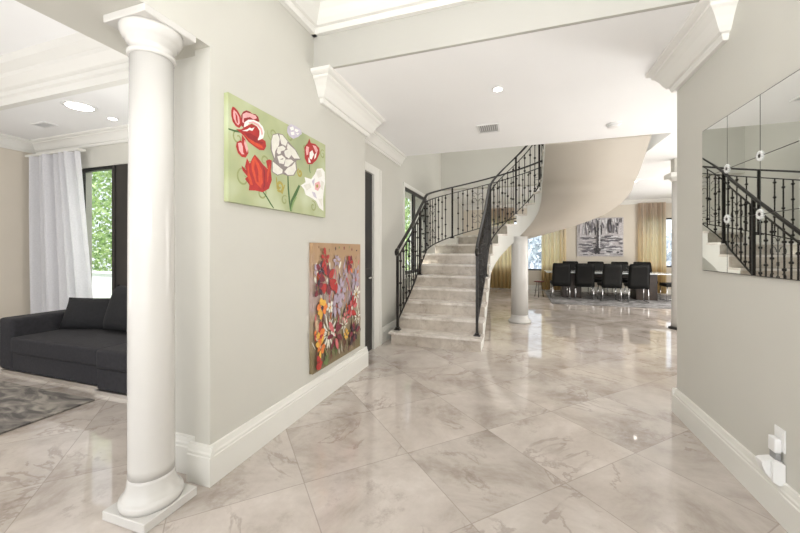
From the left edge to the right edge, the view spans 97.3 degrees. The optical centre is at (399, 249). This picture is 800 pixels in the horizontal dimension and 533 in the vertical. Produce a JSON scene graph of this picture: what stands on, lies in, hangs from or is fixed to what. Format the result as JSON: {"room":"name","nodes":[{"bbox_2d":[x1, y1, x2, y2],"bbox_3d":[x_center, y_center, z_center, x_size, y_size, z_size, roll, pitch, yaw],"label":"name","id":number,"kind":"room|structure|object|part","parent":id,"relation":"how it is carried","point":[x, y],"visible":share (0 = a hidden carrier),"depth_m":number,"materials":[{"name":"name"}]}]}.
{"room":"entrance hall","nodes":[
{"label":"entrance hall","id":0,"kind":"room"},
{"bbox_2d":[0,147,31,318],"bbox_3d":[-7.191,-0.385,2.459,0.200,3.570,7.100,0,0,18],"label":"wall","id":1,"kind":"structure","parent":0,"point":[14,166],"depth_m":5.53,"materials":[{"name":"paint"}]},
{"bbox_2d":[0,0,77,55],"bbox_3d":[-3.043,-2.220,0.675,9.200,0.100,6.350,0,0,18],"label":"ceiling","id":2,"kind":"structure","parent":0,"point":[21,26],"depth_m":3.45,"materials":[{"name":"paint"}]},
{"bbox_2d":[0,81,128,110],"bbox_3d":[-3.841,-1.960,4.011,5.170,0.420,0.030,0,0,18],"label":"beam","id":3,"kind":"structure","parent":2,"relation":"attached to","point":[128,81],"depth_m":3.99,"materials":[{"name":"paint"}]},
{"bbox_2d":[15,0,209,59],"bbox_3d":[-2.222,-1.695,-0.211,0.580,0.950,5.190,0,0,18],"label":"beam","id":4,"kind":"structure","parent":2,"relation":"attached to","point":[85,17],"depth_m":1.90,"materials":[{"name":"paint"}]},
{"bbox_2d":[314,0,699,68],"bbox_3d":[0.670,-1.895,2.712,3.050,0.550,0.030,0,0,18],"label":"beam","id":5,"kind":"structure","parent":2,"relation":"attached to","point":[484,20],"depth_m":2.75,"materials":[{"name":"paint"}]},
{"bbox_2d":[0,83,128,139],"bbox_3d":[-3.677,-1.800,4.499,5.170,0.100,1.000,0,0,18],"label":"ceiling","id":6,"kind":"structure","parent":0,"point":[111,101],"depth_m":4.58,"materials":[{"name":"paint"}]},
{"bbox_2d":[31,121,58,127],"bbox_3d":[-4.950,-1.744,4.904,0.300,0.012,0.160,0,0,18],"label":"ceiling vent","id":7,"kind":"object","parent":6,"relation":"in","point":[43,124],"visible":1,"depth_m":4.89,"materials":[{"name":"white plastic"}]},
{"bbox_2d":[60,100,97,111],"bbox_3d":[-3.894,-1.743,4.277,0.347,0.012,0.347,0,0,18],"label":"recessed light","id":8,"kind":"object","parent":6,"relation":"in","point":[76,105],"visible":1,"depth_m":4.26,"materials":[{"name":"white plastic"}]},
{"bbox_2d":[80,142,127,279],"bbox_3d":[-3.582,-0.385,5.100,5.370,3.570,0.200,0,0,18],"label":"wall","id":9,"kind":"structure","parent":0,"point":[112,154],"depth_m":5.36,"materials":[{"name":"paint"}]},
{"bbox_2d":[25,148,92,313],"bbox_3d":[-5.182,-0.135,5.393,1.650,2.750,0.187,0,0,18],"label":"curtain","id":10,"kind":"object","parent":9,"relation":"attached to","point":[59,260],"visible":0.83,"depth_m":5.38,"materials":[{"name":"fabric"}]},
{"bbox_2d":[0,124,127,153],"bbox_3d":[-3.677,-1.660,4.499,5.170,0.180,1.000,0,0,18],"label":"crown molding","id":11,"kind":"structure","parent":9,"relation":"attached to","point":[115,134],"depth_m":5.36,"materials":[{"name":"paint"}]},
{"bbox_2d":[82,164,121,210],"bbox_3d":[-4.015,-0.140,5.176,2.300,2.440,0.110,0,0,18],"label":"window","id":12,"kind":"structure","parent":9,"relation":"in","point":[106,168],"depth_m":5.45,"materials":[{"name":"black"}]},
{"bbox_2d":[112,164,127,292],"bbox_3d":[-3.626,-0.065,4.952,1.180,2.330,0.040,0,0,18],"label":"panel","id":13,"kind":"object","parent":12,"relation":"attached to","point":[119,172],"visible":0.29,"depth_m":5.08,"materials":[{"name":"black wood"}]},
{"bbox_2d":[174,0,364,444],"bbox_3d":[-1.056,-0.385,3.274,0.580,3.570,2.260,0,0,18],"label":"wall","id":14,"kind":"structure","parent":0,"point":[242,271],"depth_m":2.40,"materials":[{"name":"paint"}]},
{"bbox_2d":[0,32,128,108],"bbox_3d":[-3.887,-1.960,3.873,5.170,0.420,0.260,0,0,18],"label":"crown molding","id":15,"kind":"structure","parent":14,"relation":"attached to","point":[76,62],"depth_m":3.80,"materials":[{"name":"paint"}]},
{"bbox_2d":[175,346,367,487],"bbox_3d":[-1.041,1.285,3.269,0.610,0.230,2.320,0,0,18],"label":"baseboard","id":16,"kind":"structure","parent":14,"relation":"attached to","point":[205,465],"depth_m":2.43,"materials":[{"name":"paint"}]},
{"bbox_2d":[224,92,324,217],"bbox_3d":[-0.902,-0.656,2.759,0.037,0.702,1.170,0,0,18],"label":"flower canvas","id":17,"kind":"object","parent":14,"relation":"attached to","point":[269,163],"visible":1,"depth_m":2.55,"materials":[{"name":"green fabric"}]},
{"bbox_2d":[309,243,360,374],"bbox_3d":[-0.624,0.517,3.559,0.057,1.165,1.026,0,0,18],"label":"flower canvas","id":18,"kind":"object","parent":14,"relation":"attached to","point":[334,268],"visible":1,"depth_m":3.42,"materials":[{"name":"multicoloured paint"}]},
{"bbox_2d":[311,65,406,166],"bbox_3d":[-0.313,-1.495,4.597,0.390,0.250,3.080,0,0,18],"label":"crown molding","id":19,"kind":"structure","parent":14,"relation":"attached to","point":[334,92],"depth_m":3.68,"materials":[{"name":"paint"}]},
{"bbox_2d":[278,0,481,36],"bbox_3d":[-0.329,-2.045,-0.275,3.050,0.250,6.270,0,0,18],"label":"crown molding","id":20,"kind":"structure","parent":14,"relation":"attached to","point":[318,17],"depth_m":2.92,"materials":[{"name":"paint"}]},
{"bbox_2d":[0,288,787,532],"bbox_3d":[0.654,1.450,5.106,14.000,0.100,17.100,0,0,18],"label":"floor","id":21,"kind":"structure","parent":0,"point":[562,421],"depth_m":2.46,"materials":[{"name":"stone"}]},
{"bbox_2d":[0,380,94,433],"bbox_3d":[-5.019,1.391,2.207,3.480,0.015,3.400,0,0,18],"label":"area rug","id":22,"kind":"object","parent":21,"relation":"on","point":[20,405],"visible":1,"depth_m":3.17,"materials":[{"name":"grey carpet"}]},
{"bbox_2d":[0,309,126,399],"bbox_3d":[-2.962,1.085,4.020,3.170,0.630,1.135,0,0,18],"label":"sectional sofa","id":23,"kind":"object","parent":21,"relation":"on","point":[34,346],"visible":0.42,"depth_m":3.77,"materials":[{"name":"grey fabric"}]},
{"bbox_3d":[-4.334,1.067,4.506,0.260,0.575,1.045,0,0,18],"label":"armrest","id":24,"kind":"part","parent":23,"relation":"part of","materials":[{"name":"grey fabric"}]},
{"bbox_2d":[11,329,126,365],"bbox_3d":[-3.543,1.070,4.112,1.470,0.180,0.850,0,0,18],"label":"seat cushion","id":25,"kind":"object","parent":23,"relation":"on","point":[79,347],"depth_m":3.81,"materials":[{"name":"grey fabric"}]},
{"bbox_2d":[59,297,109,328],"bbox_3d":[-3.847,0.805,4.450,0.840,0.390,0.261,0,0,1],"label":"sofa cushion","id":26,"kind":"object","parent":23,"relation":"on","point":[80,313],"visible":0.65,"depth_m":4.36,"materials":[{"name":"grey fabric"}]},
{"bbox_2d":[96,343,126,372],"bbox_3d":[-2.175,1.065,3.633,1.390,0.190,0.890,0,0,18],"label":"seat cushion","id":27,"kind":"object","parent":23,"relation":"on","point":[113,359],"depth_m":3.37,"materials":[{"name":"grey fabric"}]},
{"bbox_2d":[103,285,126,331],"bbox_3d":[-3.246,0.703,4.229,0.747,0.535,0.300,0,0,18],"label":"sofa cushion","id":28,"kind":"object","parent":23,"relation":"on","point":[115,318],"visible":0.54,"depth_m":4.16,"materials":[{"name":"grey fabric"}]},
{"bbox_2d":[102,3,196,532],"bbox_3d":[-1.351,0.090,1.918,0.304,2.620,0.304,0,0,18],"label":"round column","id":29,"kind":"structure","parent":21,"relation":"on","point":[154,490],"depth_m":1.83,"materials":[{"name":"paint"}]},
{"bbox_2d":[508,236,530,323],"bbox_3d":[2.330,0.570,6.855,0.428,1.660,0.428,0,0,18],"label":"round column","id":30,"kind":"structure","parent":21,"relation":"on","point":[519,247],"depth_m":6.72,"materials":[{"name":"paint"}]},
{"bbox_2d":[389,134,651,351],"bbox_3d":[2.115,-0.310,6.346,3.605,3.420,3.626,0,0,18],"label":"curved staircase","id":31,"kind":"structure","parent":21,"relation":"on","point":[581,182],"depth_m":5.78,"materials":[{"name":"stone"}]},
{"bbox_2d":[394,160,540,330],"bbox_3d":[2.062,-1.015,6.344,3.435,4.450,3.423,0,0,18],"label":"stair railing","id":32,"kind":"object","parent":31,"relation":"on","point":[419,211],"visible":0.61,"depth_m":6.75,"materials":[{"name":"metal"}]},
{"bbox_3d":[-0.036,0.603,5.344,0.090,1.215,0.090,0,0,18],"label":"post","id":33,"kind":"part","parent":32,"relation":"part of","materials":[{"name":"metal"}]},
{"bbox_3d":[0.196,0.183,5.927,0.020,0.950,0.295,0,0,18],"label":"scroll panel","id":34,"kind":"part","parent":32,"relation":"part of","materials":[{"name":"metal"}]},
{"bbox_3d":[0.364,-0.153,6.428,0.090,1.206,0.090,0,0,18],"label":"post","id":35,"kind":"part","parent":32,"relation":"part of","materials":[{"name":"metal"}]},
{"bbox_3d":[0.670,-0.577,7.220,0.020,0.950,0.295,0,0,29],"label":"scroll panel","id":36,"kind":"part","parent":32,"relation":"part of","materials":[{"name":"metal"}]},
{"bbox_3d":[1.150,-0.811,7.730,0.090,1.108,0.090,0,0,18],"label":"post","id":37,"kind":"part","parent":32,"relation":"part of","materials":[{"name":"metal"}]},
{"bbox_3d":[2.075,-0.539,6.384,3.371,3.226,3.312,0,0,18],"label":"rail","id":38,"kind":"part","parent":32,"relation":"part of","materials":[{"name":"metal"}]},
{"bbox_3d":[2.062,-1.573,6.344,3.400,3.334,3.423,0,0,18],"label":"handrail","id":39,"kind":"part","parent":32,"relation":"part of","materials":[{"name":"metal"}]},
{"bbox_3d":[2.075,-1.489,6.384,3.371,3.226,3.312,0,0,18],"label":"rail","id":40,"kind":"part","parent":32,"relation":"part of","materials":[{"name":"metal"}]},
{"bbox_2d":[473,144,543,336],"bbox_3d":[1.887,-1.015,5.784,1.097,4.450,2.303,0,0,18],"label":"stair railing","id":41,"kind":"object","parent":31,"relation":"on","point":[483,242],"visible":0.69,"depth_m":6.36,"materials":[{"name":"metal"}]},
{"bbox_3d":[1.087,0.603,4.968,0.090,1.215,0.090,0,0,18],"label":"post","id":42,"kind":"part","parent":41,"relation":"part of","materials":[{"name":"metal"}]},
{"bbox_3d":[1.306,0.176,5.567,0.020,0.950,0.295,0,0,18],"label":"scroll panel","id":43,"kind":"part","parent":41,"relation":"part of","materials":[{"name":"metal"}]},
{"bbox_3d":[1.464,-0.134,5.999,0.090,1.168,0.090,0,0,18],"label":"post","id":44,"kind":"part","parent":41,"relation":"part of","materials":[{"name":"metal"}]},
{"bbox_3d":[1.704,-0.657,6.646,0.090,1.108,0.090,0,0,18],"label":"post","id":45,"kind":"part","parent":41,"relation":"part of","materials":[{"name":"metal"}]},
{"bbox_3d":[1.877,-1.573,5.784,1.035,3.334,2.243,0,0,18],"label":"handrail","id":46,"kind":"part","parent":41,"relation":"part of","materials":[{"name":"metal"}]},
{"bbox_3d":[1.890,-1.489,5.823,1.006,3.226,2.132,0,0,18],"label":"rail","id":47,"kind":"part","parent":41,"relation":"part of","materials":[{"name":"metal"}]},
{"bbox_3d":[1.890,-0.539,5.823,1.006,3.226,2.132,0,0,18],"label":"rail","id":48,"kind":"part","parent":41,"relation":"part of","materials":[{"name":"metal"}]},
{"bbox_3d":[2.244,-1.237,6.815,0.090,1.108,0.090,0,0,18],"label":"post","id":49,"kind":"part","parent":41,"relation":"part of","materials":[{"name":"metal"}]},
{"bbox_3d":[2.555,-1.712,6.455,0.090,1.108,0.090,0,0,18],"label":"post","id":50,"kind":"part","parent":41,"relation":"part of","materials":[{"name":"metal"}]},
{"bbox_2d":[534,281,543,296],"bbox_3d":[4.154,1.161,10.526,0.300,0.482,0.300,0,0,18],"label":"side table","id":51,"kind":"object","parent":21,"relation":"on","point":[534,281],"visible":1,"depth_m":10.46,"materials":[{"name":"brown paint"}]},
{"bbox_2d":[544,291,670,308],"bbox_3d":[6.162,1.393,9.986,3.650,0.013,2.950,0,0,18],"label":"area rug","id":52,"kind":"object","parent":21,"relation":"on","point":[586,299],"visible":0.56,"depth_m":9.47,"materials":[{"name":"silver fabric"}]},
{"bbox_2d":[550,263,570,298],"bbox_3d":[4.613,0.876,10.127,0.486,1.021,0.605,0,0,17],"label":"dining chair","id":53,"kind":"object","parent":52,"relation":"on","point":[561,272],"visible":1,"depth_m":9.91,"materials":[{"name":"black leather"}]},
{"bbox_3d":[4.551,0.696,9.919,0.486,0.660,0.170,0,0,17],"label":"backrest","id":54,"kind":"part","parent":53,"relation":"part of","materials":[{"name":"black leather"}]},
{"bbox_2d":[562,261,577,269],"bbox_3d":[5.456,0.876,11.200,0.486,1.021,0.605,0,0,18],"label":"dining chair","id":55,"kind":"object","parent":52,"relation":"on","point":[573,263],"visible":0.19,"depth_m":11.38,"materials":[{"name":"black leather"}]},
{"bbox_2d":[574,263,594,299],"bbox_3d":[5.189,0.876,9.914,0.486,1.021,0.605,0,0,24],"label":"dining chair","id":56,"kind":"object","parent":52,"relation":"on","point":[584,272],"visible":1,"depth_m":9.71,"materials":[{"name":"black leather"}]},
{"bbox_3d":[5.099,0.696,9.715,0.486,0.660,0.170,0,0,24],"label":"backrest","id":57,"kind":"part","parent":56,"relation":"part of","materials":[{"name":"black leather"}]},
{"bbox_2d":[587,261,607,295],"bbox_3d":[6.148,0.876,10.969,0.486,1.021,0.605,0,0,18],"label":"dining chair","id":58,"kind":"object","parent":52,"relation":"on","point":[598,265],"visible":0.38,"depth_m":11.12,"materials":[{"name":"black leather"}]},
{"bbox_3d":[6.217,0.696,11.175,0.486,0.660,0.170,0,0,18],"label":"backrest","id":59,"kind":"part","parent":58,"relation":"part of","materials":[{"name":"black leather"}]},
{"bbox_2d":[544,270,670,300],"bbox_3d":[5.908,1.010,10.282,3.080,0.751,0.950,0,0,18],"label":"dining table","id":60,"kind":"object","parent":52,"relation":"on","point":[637,294],"visible":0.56,"depth_m":9.92,"materials":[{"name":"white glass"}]},
{"bbox_2d":[597,264,622,301],"bbox_3d":[5.727,0.876,9.607,0.486,1.021,0.605,0,0,15],"label":"dining chair","id":61,"kind":"object","parent":52,"relation":"on","point":[612,274],"visible":1,"depth_m":9.39,"materials":[{"name":"black leather"}]},
{"bbox_3d":[5.671,0.696,9.397,0.486,0.660,0.170,0,0,15],"label":"backrest","id":62,"kind":"part","parent":61,"relation":"part of","materials":[{"name":"black leather"}]},
{"bbox_2d":[611,262,628,294],"bbox_3d":[6.783,0.876,10.756,0.486,1.021,0.605,0,0,18],"label":"dining chair","id":63,"kind":"object","parent":52,"relation":"on","point":[625,264],"visible":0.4,"depth_m":10.90,"materials":[{"name":"black leather"}]},
{"bbox_3d":[6.853,0.696,10.962,0.486,0.660,0.170,0,0,18],"label":"backrest","id":64,"kind":"part","parent":63,"relation":"part of","materials":[{"name":"black leather"}]},
{"bbox_2d":[624,264,649,302],"bbox_3d":[6.329,0.876,9.405,0.486,1.021,0.605,0,0,21],"label":"dining chair","id":65,"kind":"object","parent":52,"relation":"on","point":[638,274],"visible":1,"depth_m":9.20,"materials":[{"name":"black leather"}]},
{"bbox_3d":[6.252,0.696,9.202,0.486,0.660,0.170,0,0,21],"label":"backrest","id":66,"kind":"part","parent":65,"relation":"part of","materials":[{"name":"black leather"}]},
{"bbox_2d":[633,262,657,297],"bbox_3d":[7.352,0.876,10.566,0.486,1.021,0.605,0,0,18],"label":"dining chair","id":67,"kind":"object","parent":52,"relation":"on","point":[633,262],"visible":0.26,"depth_m":10.74,"materials":[{"name":"black leather"}]},
{"bbox_3d":[7.421,0.696,10.772,0.486,0.660,0.170,0,0,18],"label":"backrest","id":68,"kind":"part","parent":67,"relation":"part of","materials":[{"name":"black leather"}]},
{"bbox_2d":[659,282,670,301],"bbox_3d":[7.426,0.876,9.484,0.605,1.021,0.486,0,0,18],"label":"dining chair","id":69,"kind":"object","parent":52,"relation":"on","point":[665,284],"visible":0.16,"depth_m":9.50,"materials":[{"name":"black leather"}]},
{"bbox_3d":[7.352,0.941,9.508,0.450,0.090,0.486,0,0,18],"label":"seat","id":70,"kind":"part","parent":69,"relation":"part of","materials":[{"name":"black leather"}]},
{"bbox_2d":[664,158,676,329],"bbox_3d":[4.940,-0.110,6.256,0.320,3.020,0.320,0,0,18],"label":"round column","id":71,"kind":"structure","parent":21,"relation":"on","point":[672,176],"depth_m":6.23,"materials":[{"name":"paint"}]},
{"bbox_2d":[365,143,462,326],"bbox_3d":[0.692,-1.700,8.811,0.380,6.200,9.350,0,0,18],"label":"wall","id":72,"kind":"structure","parent":0,"point":[421,172],"depth_m":6.22,"materials":[{"name":"paint"}]},
{"bbox_2d":[365,161,381,350],"bbox_3d":[-0.456,0.110,4.776,0.105,2.580,0.950,0,0,18],"label":"door","id":73,"kind":"structure","parent":72,"relation":"in","point":[373,175],"depth_m":4.97,"materials":[{"name":"paint"}]},
{"bbox_2d":[382,320,395,343],"bbox_3d":[0.846,1.285,8.627,0.030,0.230,7.100,0,0,18],"label":"baseboard","id":74,"kind":"structure","parent":72,"relation":"attached to","point":[385,329],"depth_m":5.47,"materials":[{"name":"paint"}]},
{"bbox_2d":[403,182,427,278],"bbox_3d":[0.342,-0.350,7.135,0.080,1.740,1.790,0,0,18],"label":"window","id":75,"kind":"structure","parent":72,"relation":"in","point":[414,192],"depth_m":6.91,"materials":[{"name":"black metal"}]},
{"bbox_2d":[441,144,542,190],"bbox_3d":[3.016,-3.210,8.903,3.970,3.180,0.200,0,0,18],"label":"wall","id":76,"kind":"structure","parent":0,"point":[461,167],"depth_m":9.08,"materials":[{"name":"paint"}]},
{"bbox_2d":[334,2,697,205],"bbox_3d":[4.034,-1.820,7.218,7.730,0.400,10.650,0,0,18],"label":"ceiling","id":77,"kind":"structure","parent":0,"point":[567,83],"depth_m":3.67,"materials":[{"name":"paint"}]},
{"bbox_2d":[476,123,499,133],"bbox_3d":[1.175,-1.614,4.679,0.280,0.012,0.330,0,0,18],"label":"ceiling vent","id":78,"kind":"object","parent":77,"relation":"in","point":[493,127],"visible":1,"depth_m":4.67,"materials":[{"name":"white plastic"}]},
{"bbox_2d":[492,86,503,91],"bbox_3d":[0.981,-1.613,3.531,0.112,0.012,0.112,0,0,18],"label":"recessed light","id":79,"kind":"object","parent":77,"relation":"in","point":[497,88],"visible":1,"depth_m":3.51,"materials":[{"name":"white plastic"}]},
{"bbox_2d":[606,122,620,128],"bbox_3d":[2.750,-1.597,4.532,0.170,0.045,0.170,0,0,18],"label":"smoke detector","id":80,"kind":"object","parent":77,"relation":"attached to","point":[613,125],"visible":1,"depth_m":4.49,"materials":[{"name":"white plastic"}]},
{"bbox_2d":[463,203,671,288],"bbox_3d":[5.692,-0.110,12.173,7.730,3.020,0.200,0,0,18],"label":"wall","id":81,"kind":"structure","parent":0,"point":[629,213],"depth_m":11.64,"materials":[{"name":"paint"}]},
{"bbox_2d":[490,208,513,288],"bbox_3d":[3.659,-0.065,12.622,0.830,2.870,0.141,0,0,18],"label":"curtain","id":82,"kind":"object","parent":81,"relation":"attached to","point":[500,277],"visible":0.47,"depth_m":12.62,"materials":[{"name":"fabric"}]},
{"bbox_2d":[541,229,565,289],"bbox_3d":[5.276,-0.065,12.081,0.780,2.870,0.141,0,0,18],"label":"curtain","id":83,"kind":"object","parent":81,"relation":"attached to","point":[553,245],"visible":0.48,"depth_m":12.10,"materials":[{"name":"fabric"}]},
{"bbox_2d":[462,198,671,209],"bbox_3d":[5.818,-1.550,11.952,7.350,0.140,0.140,0,0,18],"label":"crown molding","id":84,"kind":"structure","parent":81,"relation":"attached to","point":[667,200],"depth_m":11.42,"materials":[{"name":"paint"}]},
{"bbox_2d":[489,285,670,293],"bbox_3d":[5.835,1.319,12.004,7.350,0.161,0.030,0,0,18],"label":"baseboard","id":85,"kind":"structure","parent":81,"relation":"attached to","point":[530,287],"depth_m":11.76,"materials":[{"name":"paint"}]},
{"bbox_2d":[577,217,622,255],"bbox_3d":[6.642,-0.430,11.703,1.370,1.280,0.084,0,0,18],"label":"abstract canvas","id":86,"kind":"object","parent":81,"relation":"attached to","point":[597,236],"visible":0.91,"depth_m":11.68,"materials":[{"name":"white paint"}]},
{"bbox_2d":[638,202,665,293],"bbox_3d":[7.998,-0.065,11.171,0.760,2.870,0.151,0,0,18],"label":"curtain","id":87,"kind":"object","parent":81,"relation":"attached to","point":[651,216],"visible":0.76,"depth_m":11.15,"materials":[{"name":"fabric"}]},
{"bbox_2d":[677,0,799,493],"bbox_3d":[1.358,-0.385,-0.386,0.220,3.570,7.130,0,0,18],"label":"wall","id":88,"kind":"structure","parent":0,"point":[738,335],"depth_m":2.20,"materials":[{"name":"paint"}]},
{"bbox_2d":[645,0,738,92],"bbox_3d":[2.180,-1.495,2.703,0.180,0.250,1.110,0,0,18],"label":"crown molding","id":89,"kind":"structure","parent":88,"relation":"attached to","point":[708,26],"depth_m":2.52,"materials":[{"name":"paint"}]},
{"bbox_2d":[671,388,799,532],"bbox_3d":[1.339,1.294,-0.364,0.230,0.212,7.160,0,0,18],"label":"baseboard","id":90,"kind":"structure","parent":88,"relation":"attached to","point":[782,502],"depth_m":2.12,"materials":[{"name":"paint"}]},
{"bbox_2d":[702,69,799,280],"bbox_3d":[1.911,-0.361,1.657,0.025,1.021,1.958,0,0,18],"label":"wall mirror","id":91,"kind":"object","parent":88,"relation":"attached to","point":[751,155],"visible":1,"depth_m":2.00,"materials":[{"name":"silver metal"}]},
{"bbox_3d":[2.170,-0.697,2.429,0.006,0.339,0.320,0,0,18],"label":"mirror panel","id":92,"kind":"part","parent":91,"relation":"part of","materials":[{"name":"silver metal"}]},
{"bbox_3d":[2.170,-0.362,2.429,0.006,0.321,0.320,0,0,18],"label":"mirror panel","id":93,"kind":"part","parent":91,"relation":"part of","materials":[{"name":"silver metal"}]},
{"bbox_3d":[2.170,-0.026,2.429,0.006,0.343,0.320,0,0,18],"label":"mirror panel","id":94,"kind":"part","parent":91,"relation":"part of","materials":[{"name":"silver metal"}]},
{"bbox_3d":[2.066,-0.697,2.120,0.006,0.339,0.320,0,0,18],"label":"mirror panel","id":95,"kind":"part","parent":91,"relation":"part of","materials":[{"name":"silver metal"}]},
{"bbox_3d":[2.066,-0.362,2.120,0.006,0.321,0.320,0,0,18],"label":"mirror panel","id":96,"kind":"part","parent":91,"relation":"part of","materials":[{"name":"silver metal"}]},
{"bbox_3d":[2.066,-0.026,2.120,0.006,0.343,0.320,0,0,18],"label":"mirror panel","id":97,"kind":"part","parent":91,"relation":"part of","materials":[{"name":"silver metal"}]},
{"bbox_3d":[1.963,-0.697,1.811,0.006,0.339,0.320,0,0,18],"label":"mirror panel","id":98,"kind":"part","parent":91,"relation":"part of","materials":[{"name":"silver metal"}]},
{"bbox_3d":[1.963,-0.362,1.811,0.006,0.321,0.320,0,0,18],"label":"mirror panel","id":99,"kind":"part","parent":91,"relation":"part of","materials":[{"name":"silver metal"}]},
{"bbox_3d":[1.963,-0.026,1.811,0.006,0.343,0.320,0,0,18],"label":"mirror panel","id":100,"kind":"part","parent":91,"relation":"part of","materials":[{"name":"silver metal"}]},
{"bbox_2d":[774,424,785,453],"bbox_3d":[1.979,0.985,1.835,0.010,0.120,0.080,0,0,18],"label":"wall outlet","id":101,"kind":"object","parent":88,"relation":"attached to","point":[779,432],"visible":0.8,"depth_m":1.82,"materials":[{"name":"white plastic"}]},
{"bbox_2d":[755,434,785,485],"bbox_3d":[1.940,1.095,1.845,0.084,0.230,0.076,0,0,18],"label":"plug","id":102,"kind":"object","parent":101,"relation":"attached to","point":[771,464],"visible":1,"depth_m":1.82,"materials":[{"name":"white plastic"}]},
{"bbox_2d":[776,429,781,448],"bbox_3d":[1.977,0.985,1.836,0.004,0.086,0.040,0,0,18],"label":"socket","id":103,"kind":"object","parent":101,"relation":"attached to","point":[778,431],"depth_m":1.83,"materials":[{"name":"white plastic"}]},
{"label":"outside","id":104,"kind":"structure","parent":0,"visible":0},
{"bbox_2d":[528,228,671,268],"bbox_3d":[10.643,0.168,22.287,18.463,3.184,1.582,0,0,18],"label":"hedge","id":105,"kind":"object","parent":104,"point":[533,246],"visible":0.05,"depth_m":22.52,"materials":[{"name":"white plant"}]},
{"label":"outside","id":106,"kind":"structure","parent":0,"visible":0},
{"bbox_3d":[1.726,1.585,13.036,23.000,0.130,18.180,0,0,19],"label":"ground","id":107,"kind":"structure","parent":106,"visible":0},
{"bbox_2d":[92,170,111,270],"bbox_3d":[-6.410,-0.651,9.214,6.123,4.464,1.188,0,0,18],"label":"hedge","id":108,"kind":"object","parent":107,"relation":"on","point":[97,204],"visible":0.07,"depth_m":9.57,"materials":[{"name":"green plant"}]},
{"bbox_2d":[92,271,111,297],"bbox_3d":[-6.529,1.010,8.063,6.500,1.020,0.210,0,0,18],"label":"wall","id":109,"kind":"structure","parent":107,"relation":"on","point":[101,280],"depth_m":8.09,"materials":[{"name":"white paint"}]},
{"bbox_2d":[405,197,409,270],"bbox_3d":[-0.736,-0.649,11.332,0.805,4.480,8.212,0,0,18],"label":"greenery","id":110,"kind":"object","parent":107,"relation":"on","point":[407,211],"visible":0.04,"depth_m":13.89,"materials":[{"name":"green plant"}]}
]}

